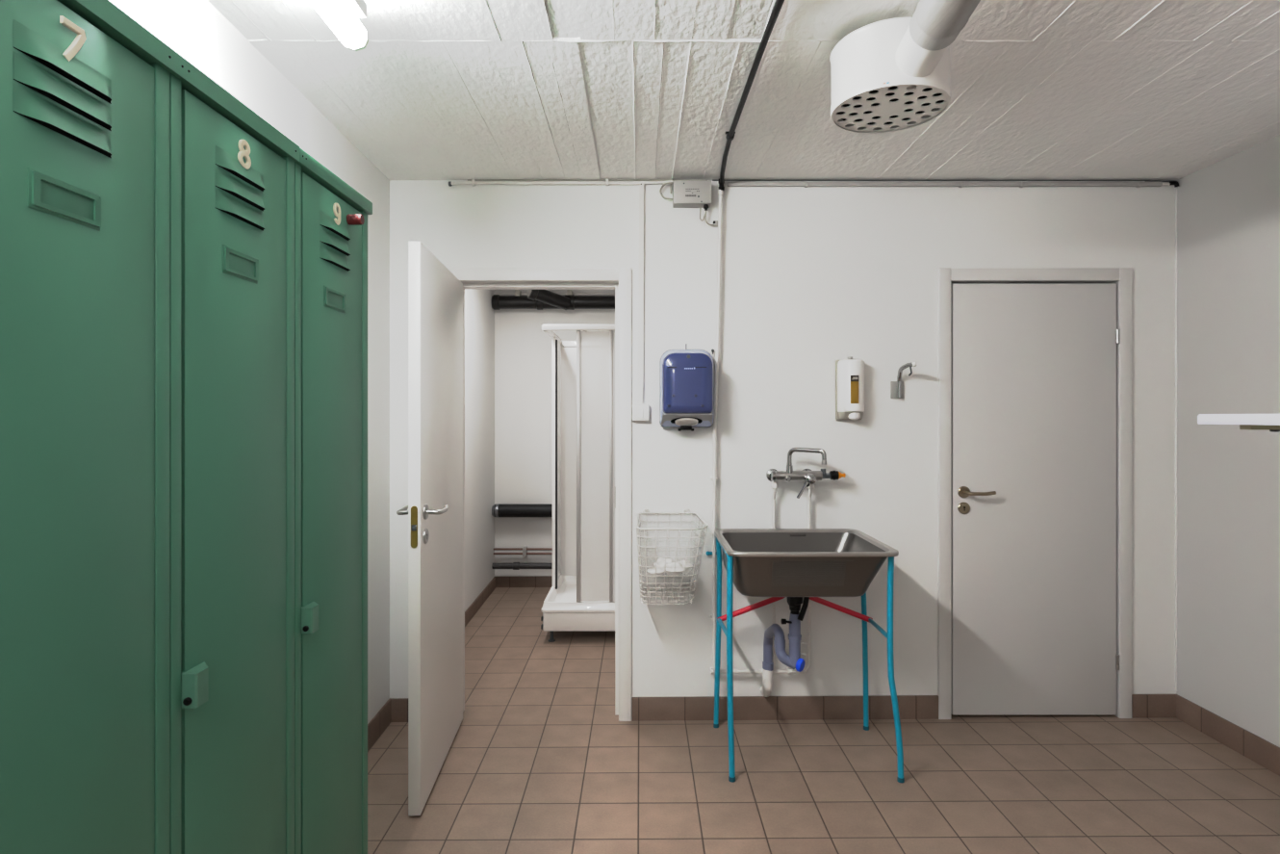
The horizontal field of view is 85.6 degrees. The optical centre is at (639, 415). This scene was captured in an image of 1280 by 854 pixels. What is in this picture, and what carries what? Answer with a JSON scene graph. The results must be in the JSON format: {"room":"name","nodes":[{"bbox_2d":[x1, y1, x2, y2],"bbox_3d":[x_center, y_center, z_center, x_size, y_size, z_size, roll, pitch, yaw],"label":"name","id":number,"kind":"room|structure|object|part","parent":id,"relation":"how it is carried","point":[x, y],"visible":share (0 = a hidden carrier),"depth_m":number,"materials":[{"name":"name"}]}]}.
{"room":"changing room","nodes":[
{"label":"changing room","id":0,"kind":"room"},
{"bbox_2d":[108,0,494,723],"bbox_3d":[-1.175,0.145,1.950,0.100,2.606,7.702,0,0,-1],"label":"wall","id":1,"kind":"structure","parent":0,"point":[195,30],"depth_m":2.97,"materials":[{"name":"paint"}]},
{"bbox_2d":[367,697,391,751],"bbox_3d":[-1.101,1.347,0.779,0.011,0.114,4.760,0,0,-1],"label":"baseboard","id":2,"kind":"structure","parent":1,"relation":"attached to","point":[382,719],"depth_m":3.00,"materials":[{"name":"tile"}]},
{"bbox_2d":[464,576,495,626],"bbox_3d":[-1.159,1.356,4.455,0.011,0.098,2.352,0,0,-1],"label":"baseboard","id":3,"kind":"structure","parent":1,"relation":"attached to","point":[483,596],"depth_m":5.01,"materials":[{"name":"tile"}]},
{"bbox_2d":[494,289,614,576],"bbox_3d":[-0.050,0.160,5.630,2.500,2.576,0.001,0,0,0],"label":"wall","id":4,"kind":"structure","parent":0,"point":[523,350],"depth_m":5.63,"materials":[{"name":"paint"}]},
{"bbox_2d":[491,562,551,569],"bbox_3d":[-0.140,1.202,5.540,2.079,0.062,0.061,0,0,0],"label":"pipe","id":5,"kind":"object","parent":4,"relation":"attached to","point":[515,565],"visible":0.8,"depth_m":5.52,"materials":[{"name":"black metal"}]},
{"bbox_2d":[491,503,551,516],"bbox_3d":[-0.140,0.759,5.540,2.079,0.109,0.109,0,0,0],"label":"insulated pipe","id":6,"kind":"object","parent":4,"relation":"attached to","point":[498,510],"visible":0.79,"depth_m":5.49,"materials":[{"name":"black rubber"}]},
{"bbox_2d":[495,575,551,587],"bbox_3d":[-0.116,1.350,5.625,2.112,0.110,0.011,0,0,0],"label":"baseboard","id":7,"kind":"structure","parent":4,"relation":"attached to","point":[523,580],"depth_m":5.62,"materials":[{"name":"tile"}]},
{"bbox_2d":[522,546,527,556],"bbox_3d":[-0.929,1.096,5.592,0.028,0.068,0.078,0,0,0],"label":"bracket","id":8,"kind":"object","parent":4,"relation":"attached to","point":[524,550],"visible":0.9,"depth_m":5.55,"materials":[{"name":"grey plastic"}]},
{"bbox_2d":[493,552,551,554],"bbox_3d":[-0.140,1.110,5.570,2.079,0.018,0.018,0,0,0],"label":"copper pipe","id":9,"kind":"object","parent":8,"relation":"attached to","point":[494,552],"visible":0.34,"depth_m":5.56,"materials":[{"name":"metal"}]},
{"bbox_2d":[493,547,551,550],"bbox_3d":[-0.140,1.074,5.570,2.079,0.018,0.018,0,0,0],"label":"copper pipe","id":10,"kind":"object","parent":8,"relation":"attached to","point":[495,549],"visible":0.34,"depth_m":5.57,"materials":[{"name":"metal"}]},
{"bbox_2d":[491,289,614,309],"bbox_3d":[-0.140,-0.931,5.469,2.079,0.183,0.323,0,0,0],"label":"drain pipe","id":11,"kind":"object","parent":4,"relation":"attached to","point":[539,299],"visible":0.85,"depth_m":5.49,"materials":[{"name":"black paint"}]},
{"bbox_2d":[493,292,614,295],"bbox_3d":[-0.140,-0.983,5.585,2.079,0.026,0.026,0,0,0],"label":"pipe","id":12,"kind":"object","parent":4,"relation":"attached to","point":[499,294],"visible":0.21,"depth_m":5.58,"materials":[{"name":"metal"}]},
{"bbox_2d":[207,0,1279,179],"bbox_3d":[0.650,-1.090,0.659,3.900,0.035,5.119,0,0,0],"label":"ceiling","id":13,"kind":"structure","parent":0,"point":[438,89],"depth_m":2.27,"materials":[{"name":"paint"}]},
{"bbox_2d":[308,0,368,51],"bbox_3d":[-0.725,-1.007,1.266,0.090,0.146,1.033,0,0,0],"label":"ceiling light","id":14,"kind":"object","parent":13,"relation":"attached to","point":[341,15],"visible":1,"depth_m":1.67,"materials":[{"name":"white plastic"}]},
{"bbox_2d":[718,0,784,190],"bbox_3d":[0.399,-1.048,0.790,0.068,0.066,4.688,0,0,-1],"label":"ceiling pipe","id":15,"kind":"object","parent":13,"relation":"attached to","point":[778,6],"visible":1,"depth_m":2.19,"materials":[{"name":"black plastic"}]},
{"bbox_2d":[830,17,950,133],"bbox_3d":[0.714,-0.977,1.884,0.326,0.207,0.517,0,0,0],"label":"ceiling vent","id":16,"kind":"object","parent":13,"relation":"in","point":[883,82],"visible":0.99,"depth_m":1.88,"materials":[{"name":"white metal"}]},
{"bbox_3d":[0.714,-0.878,1.980,0.314,0.004,0.314,0,0,8],"label":"perforated plate","id":17,"kind":"part","parent":16,"relation":"part of","materials":[{"name":"white metal"}]},
{"bbox_2d":[909,0,980,50],"bbox_3d":[0.548,-0.947,-0.001,0.122,0.122,3.376,0,0,6],"label":"duct","id":18,"kind":"object","parent":16,"relation":"attached to","point":[934,24],"visible":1,"depth_m":1.58,"materials":[{"name":"metal"}]},
{"bbox_2d":[389,174,1176,719],"bbox_3d":[0.625,0.145,3.219,3.850,2.606,0.120,0,0,0],"label":"wall","id":19,"kind":"structure","parent":0,"point":[812,277],"depth_m":3.16,"materials":[{"name":"paint"}]},
{"bbox_2d":[391,697,408,721],"bbox_3d":[-1.024,1.347,3.154,0.218,0.115,0.011,0,0,0],"label":"baseboard","id":20,"kind":"structure","parent":19,"relation":"attached to","point":[399,705],"depth_m":3.15,"materials":[{"name":"tile"}]},
{"bbox_2d":[396,241,462,815],"bbox_3d":[-0.788,0.389,2.771,0.170,1.986,0.778,0,0,0],"label":"door","id":21,"kind":"structure","parent":19,"relation":"in","point":[435,294],"depth_m":2.55,"materials":[{"name":"paint"}]},
{"bbox_3d":[-0.854,0.341,2.494,0.052,0.021,0.138,0,0,-23],"label":"lever handle","id":22,"kind":"part","parent":21,"relation":"part of","materials":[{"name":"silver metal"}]},
{"bbox_3d":[-0.780,0.384,2.387,0.023,0.145,0.003,0,0,-4],"label":"lock plate","id":23,"kind":"part","parent":21,"relation":"part of","materials":[{"name":"gold metal"}]},
{"bbox_3d":[-0.731,0.341,2.507,0.056,0.021,0.130,0,0,0],"label":"lever handle","id":24,"kind":"part","parent":21,"relation":"part of","materials":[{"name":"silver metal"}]},
{"bbox_2d":[447,267,631,720],"bbox_3d":[-0.473,0.362,3.212,0.869,2.072,0.135,0,0,0],"label":"door frame","id":25,"kind":"structure","parent":19,"relation":"attached to","point":[619,279],"depth_m":3.15,"materials":[{"name":"paint"}]},
{"bbox_2d":[448,178,707,186],"bbox_3d":[-0.282,-1.063,3.148,1.179,0.034,0.023,0,0,0],"label":"conduit","id":26,"kind":"object","parent":19,"relation":"attached to","point":[473,182],"visible":0.97,"depth_m":3.14,"materials":[{"name":"grey plastic"}]},
{"bbox_2d":[637,180,643,404],"bbox_3d":[0.004,-0.559,3.147,0.031,1.013,0.023,0,0,0],"label":"conduit","id":27,"kind":"object","parent":19,"relation":"attached to","point":[641,185],"visible":1,"depth_m":3.14,"materials":[{"name":"white plastic"}]},
{"bbox_2d":[632,404,649,420],"bbox_3d":[0.004,-0.015,3.141,0.079,0.075,0.038,0,0,0],"label":"light switch","id":28,"kind":"object","parent":19,"relation":"attached to","point":[640,412],"visible":1,"depth_m":3.13,"materials":[{"name":"white plastic"}]},
{"bbox_2d":[636,508,708,604],"bbox_3d":[0.136,0.612,3.011,0.307,0.377,0.299,0,0,0],"label":"wire basket","id":29,"kind":"object","parent":19,"relation":"hanging from","point":[645,511],"visible":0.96,"depth_m":2.97,"materials":[{"name":"white metal"}]},
{"bbox_3d":[0.135,0.586,3.009,0.289,0.300,0.276,0,0,0],"label":"liner","id":30,"kind":"object","parent":29,"relation":"in","visible":0},
{"bbox_2d":[646,566,665,577],"bbox_3d":[0.071,0.674,2.982,0.081,0.042,0.078,0,0,0],"label":"paper towel","id":31,"kind":"object","parent":30,"relation":"in","point":[652,571],"visible":0.85,"depth_m":2.96,"materials":[{"name":"white paper"}]},
{"bbox_2d":[653,557,674,567],"bbox_3d":[0.111,0.659,3.060,0.106,0.054,0.106,0,0,0],"label":"paper towel","id":32,"kind":"object","parent":30,"relation":"in","point":[660,562],"visible":0.51,"depth_m":3.03,"materials":[{"name":"white paper"}]},
{"bbox_2d":[662,562,685,575],"bbox_3d":[0.148,0.659,2.987,0.111,0.058,0.108,0,0,0],"label":"paper towel","id":33,"kind":"object","parent":30,"relation":"in","point":[678,569],"visible":0.91,"depth_m":2.95,"materials":[{"name":"white paper"}]},
{"bbox_2d":[677,560,692,571],"bbox_3d":[0.183,0.658,3.030,0.091,0.050,0.087,0,0,43],"label":"paper towel","id":34,"kind":"object","parent":30,"relation":"in","point":[682,562],"visible":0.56,"depth_m":3.01,"materials":[{"name":"white paper"}]},
{"bbox_2d":[659,343,714,431],"bbox_3d":[0.211,-0.129,3.059,0.246,0.393,0.200,0,0,0],"label":"dispenser","id":35,"kind":"object","parent":19,"relation":"attached to","point":[686,376],"visible":1,"depth_m":2.97,"materials":[{"name":"blue plastic"}]},
{"bbox_3d":[0.210,0.012,3.062,0.233,0.069,0.155,0,0,0],"label":"panel","id":36,"kind":"part","parent":35,"relation":"part of","materials":[{"name":"grey plastic"}]},
{"bbox_2d":[659,180,717,226],"bbox_3d":[0.231,-0.962,3.123,0.285,0.195,0.074,0,0,0],"label":"junction box","id":37,"kind":"object","parent":19,"relation":"attached to","point":[685,193],"visible":0.99,"depth_m":3.09,"materials":[{"name":"grey plastic"}]},
{"bbox_3d":[0.234,-1.001,3.091,0.170,0.102,0.009,0,0,0],"label":"lid","id":38,"kind":"part","parent":37,"relation":"part of","materials":[{"name":"grey plastic"}]},
{"bbox_2d":[709,189,804,673],"bbox_3d":[0.530,0.072,3.134,0.426,2.187,0.052,0,0,0],"label":"pipe","id":39,"kind":"object","parent":19,"relation":"attached to","point":[713,477],"visible":0.87,"depth_m":3.11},
{"bbox_2d":[632,694,938,720],"bbox_3d":[0.663,1.337,3.154,1.399,0.122,0.011,0,0,0],"label":"baseboard","id":40,"kind":"structure","parent":19,"relation":"attached to","point":[880,706],"depth_m":3.15,"materials":[{"name":"tile"}]},
{"bbox_2d":[766,447,826,498],"bbox_3d":[0.693,0.250,3.064,0.235,0.223,0.192,0,0,0],"label":"mixer tap","id":41,"kind":"object","parent":19,"relation":"attached to","point":[809,476],"visible":0.99,"depth_m":3.06,"materials":[{"name":"grey metal"}]},
{"bbox_2d":[771,480,778,669],"bbox_3d":[0.605,0.711,3.109,0.030,0.874,0.048,0,0,0],"label":"supply pipe","id":42,"kind":"object","parent":41,"relation":"attached to","point":[775,485],"visible":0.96,"depth_m":3.12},
{"bbox_3d":[0.708,0.324,3.010,0.060,0.075,0.013,0,0,-24],"label":"control lever","id":43,"kind":"part","parent":41,"relation":"part of","materials":[{"name":"silver metal"}]},
{"bbox_3d":[0.729,0.187,3.028,0.182,0.097,0.021,0,0,36],"label":"spout","id":44,"kind":"part","parent":41,"relation":"part of","materials":[{"name":"silver metal"}]},
{"bbox_2d":[804,484,814,672],"bbox_3d":[0.759,0.718,3.108,0.036,0.886,0.048,0,0,-17],"label":"supply pipe","id":45,"kind":"object","parent":41,"relation":"attached to","point":[810,486],"visible":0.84,"depth_m":3.12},
{"bbox_3d":[0.750,0.277,3.040,0.048,0.049,0.050,0,0,0],"label":"control knob","id":46,"kind":"part","parent":41,"relation":"part of","materials":[{"name":"silver metal"}]},
{"bbox_2d":[820,468,845,480],"bbox_3d":[0.860,0.261,3.080,0.109,0.050,0.042,0,0,0],"label":"connector","id":47,"kind":"object","parent":41,"relation":"attached to","point":[832,474],"visible":0.99,"depth_m":3.07,"materials":[{"name":"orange plastic"}]},
{"bbox_2d":[835,356,864,419],"bbox_3d":[0.952,-0.125,3.107,0.120,0.288,0.105,0,0,0],"label":"soap dispenser","id":48,"kind":"object","parent":19,"relation":"attached to","point":[850,371],"visible":1,"depth_m":3.08,"materials":[{"name":"white plastic"}]},
{"bbox_2d":[890,361,916,398],"bbox_3d":[1.177,-0.158,3.083,0.064,0.158,0.153,0,0,0],"label":"wall hook","id":49,"kind":"object","parent":19,"relation":"attached to","point":[896,387],"visible":1,"depth_m":3.13,"materials":[{"name":"metal"}]},
{"bbox_3d":[1.175,-0.118,3.155,0.060,0.079,0.010,0,0,0],"label":"plate","id":50,"kind":"part","parent":49,"relation":"part of","materials":[{"name":"metal"}]},
{"bbox_3d":[1.180,-0.159,3.083,0.031,0.153,0.133,0,0,-9],"label":"arm","id":51,"kind":"part","parent":49,"relation":"part of","materials":[{"name":"silver metal"}]},
{"bbox_2d":[712,179,1178,187],"bbox_3d":[1.389,-1.057,3.146,2.120,0.038,0.029,0,0,0],"label":"cable trunking","id":52,"kind":"object","parent":19,"relation":"attached to","point":[1147,183],"visible":1,"depth_m":3.14,"materials":[{"name":"grey plastic"}]},
{"bbox_2d":[937,267,1131,718],"bbox_3d":[1.800,0.355,3.212,0.881,2.059,0.135,0,0,0],"label":"door frame","id":53,"kind":"structure","parent":19,"relation":"attached to","point":[946,276],"depth_m":3.14,"materials":[{"name":"paint"}]},
{"bbox_2d":[951,283,1119,714],"bbox_3d":[1.808,0.380,3.142,0.762,1.968,0.106,0,0,0],"label":"door","id":54,"kind":"structure","parent":19,"relation":"in","point":[1034,366],"depth_m":3.15,"materials":[{"name":"paint"}]},
{"bbox_3d":[1.532,0.347,3.119,0.127,0.021,0.060,0,0,0],"label":"lever handle","id":55,"kind":"part","parent":54,"relation":"part of","materials":[{"name":"silver metal"}]},
{"bbox_2d":[1131,693,1176,717],"bbox_3d":[2.343,1.328,3.154,0.196,0.115,0.011,0,0,0],"label":"baseboard","id":56,"kind":"structure","parent":19,"relation":"attached to","point":[1143,705],"depth_m":3.15,"materials":[{"name":"tile"}]},
{"bbox_2d":[1175,186,1177,691],"bbox_3d":[2.450,0.095,3.156,0.007,2.326,0.007,0,0,0],"label":"trim","id":57,"kind":"structure","parent":19,"relation":"attached to","point":[1176,187],"depth_m":3.15,"materials":[{"name":"paint"}]},
{"bbox_2d":[367,587,1279,853],"bbox_3d":[0.600,1.385,2.000,4.000,0.023,7.600,0,0,0],"label":"floor","id":58,"kind":"structure","parent":0,"point":[539,759],"depth_m":2.62,"materials":[{"name":"tile"}]},
{"bbox_2d":[0,0,176,853],"bbox_3d":[-0.872,0.444,0.795,0.457,1.898,0.343,0,0,0],"label":"locker","id":59,"kind":"object","parent":58,"relation":"on","point":[85,86],"visible":1,"depth_m":0.81,"materials":[{"name":"green metal"}]},
{"bbox_3d":[-0.872,-0.490,0.795,0.456,0.029,0.343,0,0,0],"label":"rail","id":60,"kind":"part","parent":59,"relation":"part of","materials":[{"name":"green metal"}]},
{"bbox_2d":[169,51,299,853],"bbox_3d":[-0.863,0.444,1.131,0.464,1.898,0.343,0,0,0],"label":"locker","id":61,"kind":"object","parent":58,"relation":"on","point":[232,171],"visible":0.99,"depth_m":1.09,"materials":[{"name":"green metal"}]},
{"bbox_3d":[-0.643,0.405,0.981,0.011,0.011,0.005,0,0,0],"label":"lock knob","id":62,"kind":"part","parent":61,"relation":"part of","materials":[{"name":"black plastic"}]},
{"bbox_3d":[-0.867,-0.490,1.131,0.456,0.029,0.343,0,0,0],"label":"rail","id":63,"kind":"part","parent":61,"relation":"part of","materials":[{"name":"green metal"}]},
{"bbox_2d":[294,147,372,853],"bbox_3d":[-0.851,0.444,1.470,0.477,1.898,0.349,0,0,0],"label":"locker","id":64,"kind":"object","parent":58,"relation":"on","point":[331,217],"visible":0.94,"depth_m":1.44,"materials":[{"name":"green metal"}]},
{"bbox_3d":[-0.637,0.405,1.317,0.011,0.011,0.005,0,0,0],"label":"lock knob","id":65,"kind":"part","parent":64,"relation":"part of","materials":[{"name":"black plastic"}]},
{"bbox_3d":[-0.862,-0.490,1.470,0.456,0.029,0.349,0,0,0],"label":"rail","id":66,"kind":"part","parent":64,"relation":"part of","materials":[{"name":"green metal"}]},
{"bbox_2d":[540,324,614,641],"bbox_3d":[-0.208,0.416,4.622,0.796,1.952,0.815,0,0,0],"label":"cabin","id":67,"kind":"object","parent":58,"relation":"on","point":[581,594],"visible":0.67,"depth_m":4.24,"materials":[{"name":"white plastic"}]},
{"bbox_3d":[-0.577,0.302,4.638,0.024,1.685,0.035,0,0,0],"label":"door post","id":68,"kind":"part","parent":67,"relation":"part of","materials":[{"name":"white plastic"}]},
{"bbox_3d":[-0.577,0.307,4.827,0.008,1.675,0.345,0,0,0],"label":"pane","id":69,"kind":"part","parent":67,"relation":"part of","materials":[{"name":"white"}]},
{"bbox_3d":[-0.203,0.309,4.640,0.746,1.698,0.750,0,0,0],"label":"panel","id":70,"kind":"part","parent":67,"relation":"part of","materials":[{"name":"white plastic"}]},
{"bbox_2d":[541,573,614,612],"bbox_3d":[-0.208,1.178,4.622,0.796,0.070,0.815,0,0,0],"label":"tray","id":71,"kind":"object","parent":67,"relation":"on","point":[561,597],"depth_m":4.24,"materials":[{"name":"white plastic"}]},
{"bbox_3d":[-0.210,-0.542,4.620,0.780,0.036,0.799,0,0,0],"label":"rail","id":72,"kind":"part","parent":67,"relation":"part of","materials":[{"name":"white plastic"}]},
{"bbox_3d":[-0.208,1.259,4.236,0.768,0.116,0.018,0,0,0],"label":"panel","id":73,"kind":"part","parent":67,"relation":"part of","materials":[{"name":"white plastic"}]},
{"bbox_3d":[-0.104,0.309,4.242,0.527,1.658,0.006,0,0,0],"label":"door","id":74,"kind":"part","parent":67,"relation":"part of","materials":[{"name":"white"}]},
{"bbox_2d":[705,537,904,783],"bbox_3d":[0.658,0.951,2.867,0.716,0.872,0.576,0,0,0],"label":"stand","id":75,"kind":"object","parent":58,"relation":"on","point":[720,618],"visible":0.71,"depth_m":2.62,"materials":[{"name":"teal metal"}]},
{"bbox_3d":[0.346,0.947,3.070,0.030,0.855,0.045,0,0,-15],"label":"leg","id":76,"kind":"part","parent":75,"relation":"part of","materials":[{"name":"teal metal"}]},
{"bbox_3d":[0.343,0.947,2.616,0.025,0.855,0.049,0,0,25],"label":"leg","id":77,"kind":"part","parent":75,"relation":"part of","materials":[{"name":"teal metal"}]},
{"bbox_2d":[714,528,898,596],"bbox_3d":[0.647,0.600,2.819,0.645,0.193,0.546,0,0,0],"label":"sink","id":78,"kind":"object","parent":75,"relation":"on","point":[768,562],"visible":0.98,"depth_m":2.62,"materials":[{"name":"metal"}]},
{"bbox_2d":[760,596,809,696],"bbox_3d":[0.590,0.979,2.967,0.119,0.588,0.403,0,0,-12],"label":"trap","id":79,"kind":"object","parent":78,"relation":"attached to","point":[793,660],"visible":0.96,"depth_m":2.81,"materials":[{"name":"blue plastic"}]},
{"bbox_3d":[0.977,0.945,3.046,0.062,0.852,0.025,0,0,0],"label":"leg","id":80,"kind":"part","parent":75,"relation":"part of","materials":[{"name":"teal metal"}]},
{"bbox_3d":[0.960,0.945,2.609,0.074,0.851,0.038,0,0,-28],"label":"leg","id":81,"kind":"part","parent":75,"relation":"part of","materials":[{"name":"teal metal"}]},
{"bbox_2d":[1176,134,1279,746],"bbox_3d":[2.502,0.145,0.730,0.100,2.606,5.259,0,0,0],"label":"wall","id":82,"kind":"structure","parent":0,"point":[1228,209],"depth_m":2.87,"materials":[{"name":"paint"}]},
{"bbox_2d":[1175,693,1279,775],"bbox_3d":[2.446,1.327,0.779,0.011,0.114,4.759,0,0,0],"label":"baseboard","id":83,"kind":"structure","parent":82,"relation":"attached to","point":[1257,749],"depth_m":2.86,"materials":[{"name":"tile"}]},
{"bbox_2d":[1197,413,1279,432],"bbox_3d":[2.037,0.119,1.390,0.830,0.249,1.280,0,0,0],"label":"wall shelf","id":84,"kind":"object","parent":82,"relation":"attached to","point":[1271,422],"visible":1,"depth_m":1.88,"materials":[{"name":"white laminate"}]}
]}

